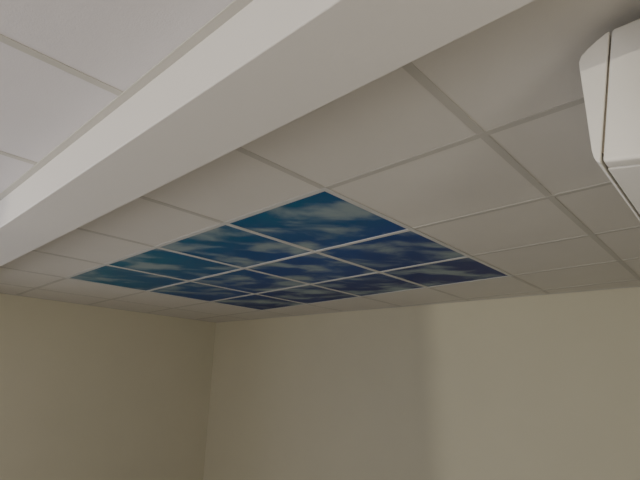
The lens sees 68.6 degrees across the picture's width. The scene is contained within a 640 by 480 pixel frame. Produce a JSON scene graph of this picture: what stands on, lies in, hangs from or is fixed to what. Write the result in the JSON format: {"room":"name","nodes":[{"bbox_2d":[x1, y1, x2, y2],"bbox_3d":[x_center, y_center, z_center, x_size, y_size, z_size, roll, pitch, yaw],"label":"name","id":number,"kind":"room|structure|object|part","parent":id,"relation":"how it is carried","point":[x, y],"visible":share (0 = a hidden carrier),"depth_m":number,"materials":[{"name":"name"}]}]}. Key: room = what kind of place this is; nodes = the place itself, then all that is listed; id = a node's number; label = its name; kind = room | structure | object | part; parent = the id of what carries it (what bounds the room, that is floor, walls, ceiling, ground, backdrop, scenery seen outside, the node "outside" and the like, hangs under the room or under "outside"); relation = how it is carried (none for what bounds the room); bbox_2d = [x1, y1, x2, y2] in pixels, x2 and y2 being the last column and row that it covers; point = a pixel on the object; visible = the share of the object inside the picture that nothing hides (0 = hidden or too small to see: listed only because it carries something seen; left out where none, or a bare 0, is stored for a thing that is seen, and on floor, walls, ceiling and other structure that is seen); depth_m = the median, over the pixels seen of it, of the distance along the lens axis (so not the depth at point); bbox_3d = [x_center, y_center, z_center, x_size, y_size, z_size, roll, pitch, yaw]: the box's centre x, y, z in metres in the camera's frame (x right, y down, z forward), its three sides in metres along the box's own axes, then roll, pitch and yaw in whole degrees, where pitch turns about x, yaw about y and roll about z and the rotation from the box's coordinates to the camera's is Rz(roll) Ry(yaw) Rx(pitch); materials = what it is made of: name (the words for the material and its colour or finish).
{"room":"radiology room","nodes":[
{"label":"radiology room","id":0,"kind":"room"},
{"bbox_2d":[0,293,215,479],"bbox_3d":[-3.522,1.287,2.606,0.120,2.800,7.043,-13,-22,38],"label":"wall","id":1,"kind":"structure","parent":0,"point":[87,392],"depth_m":4.33,"materials":[{"name":"paint"}]},
{"bbox_2d":[0,0,639,321],"bbox_3d":[-0.541,-0.453,1.172,7.222,0.159,7.950,-14,-23,40],"label":"ceiling","id":2,"kind":"structure","parent":0,"point":[523,63],"depth_m":1.45,"materials":[{"name":"tile"}]},
{"bbox_2d":[0,0,252,200],"bbox_3d":[-1.843,-0.841,-0.230,7.212,0.033,4.048,-14,-23,40],"label":"grid","id":3,"kind":"object","parent":2,"relation":"attached to","point":[235,6],"visible":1,"depth_m":1.10,"materials":[{"name":"silver metal"}]},
{"bbox_2d":[0,0,534,265],"bbox_3d":[-0.385,-0.340,1.229,7.106,0.256,0.196,-14,-23,40],"label":"ceiling beam","id":4,"kind":"structure","parent":2,"relation":"attached to","point":[272,64],"depth_m":0.97,"materials":[{"name":"paint"}]},
{"bbox_2d":[0,62,639,322],"bbox_3d":[0.855,0.091,2.620,7.212,0.032,3.626,-14,-23,40],"label":"grid","id":5,"kind":"object","parent":2,"relation":"attached to","point":[410,67],"visible":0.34,"depth_m":1.74,"materials":[{"name":"silver metal"}]},
{"bbox_2d":[65,187,512,310],"bbox_3d":[-0.272,0.247,3.130,2.424,0.002,1.824,-14,-23,40],"label":"grid","id":6,"kind":"object","parent":5,"relation":"attached to","point":[327,190],"visible":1,"depth_m":2.64,"materials":[{"name":"white metal"}]},
{"bbox_2d":[71,266,184,290],"bbox_3d":[-1.342,0.268,3.287,0.588,0.020,0.588,-14,-23,40],"label":"panel","id":7,"kind":"object","parent":6,"relation":"on","point":[109,275],"visible":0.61,"depth_m":3.27,"materials":[{"name":"blue"}]},
{"bbox_2d":[109,248,240,280],"bbox_3d":[-0.896,0.155,2.902,0.588,0.020,0.588,-14,-23,40],"label":"panel","id":8,"kind":"object","parent":6,"relation":"on","point":[155,261],"visible":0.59,"depth_m":2.88,"materials":[{"name":"blue"}]},
{"bbox_2d":[150,282,249,300],"bbox_3d":[-0.941,0.406,3.711,0.588,0.020,0.588,-14,-23,40],"label":"panel","id":9,"kind":"object","parent":6,"relation":"on","point":[192,290],"visible":0.6,"depth_m":3.69,"materials":[{"name":"blue"}]},
{"bbox_2d":[160,225,309,267],"bbox_3d":[-0.450,0.042,2.517,0.588,0.020,0.588,-14,-23,40],"label":"panel","id":10,"kind":"object","parent":6,"relation":"on","point":[226,244],"visible":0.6,"depth_m":2.49,"materials":[{"name":"blue"}]},
{"bbox_3d":[-0.450,0.042,2.517,0.588,0.020,0.588,-14,-23,40],"label":"frame","id":11,"kind":"part","parent":10,"relation":"part of","materials":[{"name":"grey metal"}]},
{"bbox_2d":[193,269,305,292],"bbox_3d":[-0.495,0.293,3.326,0.588,0.020,0.588,-14,-23,40],"label":"panel","id":12,"kind":"object","parent":6,"relation":"on","point":[244,280],"visible":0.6,"depth_m":3.31,"materials":[{"name":"blue"}]},
{"bbox_2d":[215,295,301,309],"bbox_3d":[-0.539,0.545,4.135,0.588,0.020,0.588,-14,-23,40],"label":"panel","id":13,"kind":"object","parent":6,"relation":"on","point":[258,302],"visible":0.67,"depth_m":4.13,"materials":[{"name":"blue"}]},
{"bbox_2d":[260,285,357,303],"bbox_3d":[-0.093,0.432,3.749,0.588,0.020,0.588,-14,-23,40],"label":"panel","id":14,"kind":"object","parent":6,"relation":"on","point":[307,294],"visible":0.6,"depth_m":3.73,"materials":[{"name":"blue"}]},
{"bbox_2d":[248,253,374,283],"bbox_3d":[-0.049,0.180,2.940,0.588,0.020,0.588,-14,-23,40],"label":"panel","id":15,"kind":"object","parent":6,"relation":"on","point":[311,268],"visible":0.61,"depth_m":2.92,"materials":[{"name":"blue"}]},
{"bbox_2d":[230,191,406,250],"bbox_3d":[-0.004,-0.071,2.131,0.588,0.020,0.588,-14,-23,40],"label":"panel","id":16,"kind":"object","parent":6,"relation":"on","point":[323,220],"visible":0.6,"depth_m":2.10,"materials":[{"name":"blue"}]},
{"bbox_3d":[-0.004,-0.071,2.131,0.588,0.020,0.588,-14,-23,40],"label":"frame","id":17,"kind":"part","parent":16,"relation":"part of","materials":[{"name":"grey metal"}]},
{"bbox_2d":[313,273,423,295],"bbox_3d":[0.353,0.319,3.364,0.588,0.020,0.588,-14,-23,40],"label":"panel","id":18,"kind":"object","parent":6,"relation":"on","point":[378,283],"visible":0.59,"depth_m":3.35,"materials":[{"name":"blue"}]},
{"bbox_2d":[320,231,465,270],"bbox_3d":[0.397,0.068,2.555,0.588,0.020,0.588,-14,-23,40],"label":"panel","id":19,"kind":"object","parent":6,"relation":"on","point":[406,249],"visible":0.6,"depth_m":2.53,"materials":[{"name":"blue"}]},
{"bbox_3d":[0.397,0.068,2.555,0.588,0.020,0.588,-14,-23,40],"label":"frame","id":20,"kind":"part","parent":19,"relation":"part of","materials":[{"name":"grey metal"}]},
{"bbox_2d":[383,258,507,286],"bbox_3d":[0.798,0.206,2.979,0.588,0.020,0.588,-14,-23,40],"label":"panel","id":21,"kind":"object","parent":6,"relation":"on","point":[465,269],"visible":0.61,"depth_m":2.96,"materials":[{"name":"blue"}]},
{"bbox_2d":[203,287,639,479],"bbox_3d":[1.780,1.565,3.220,7.447,2.800,0.119,-11,-21,33],"label":"wall","id":22,"kind":"structure","parent":0,"point":[539,387],"depth_m":3.84,"materials":[{"name":"paint"}]},
{"bbox_3d":[2.533,0.793,0.705,2.522,2.800,3.132,-14,-23,40],"label":"wall","id":23,"kind":"structure","parent":0,"visible":0},
{"bbox_2d":[579,19,639,220],"bbox_3d":[0.851,-0.169,1.138,0.172,0.290,0.850,-14,-23,40],"label":"air conditioner","id":24,"kind":"object","parent":23,"relation":"attached to","point":[610,68],"visible":1,"depth_m":0.87,"materials":[{"name":"white plastic"}]}
]}

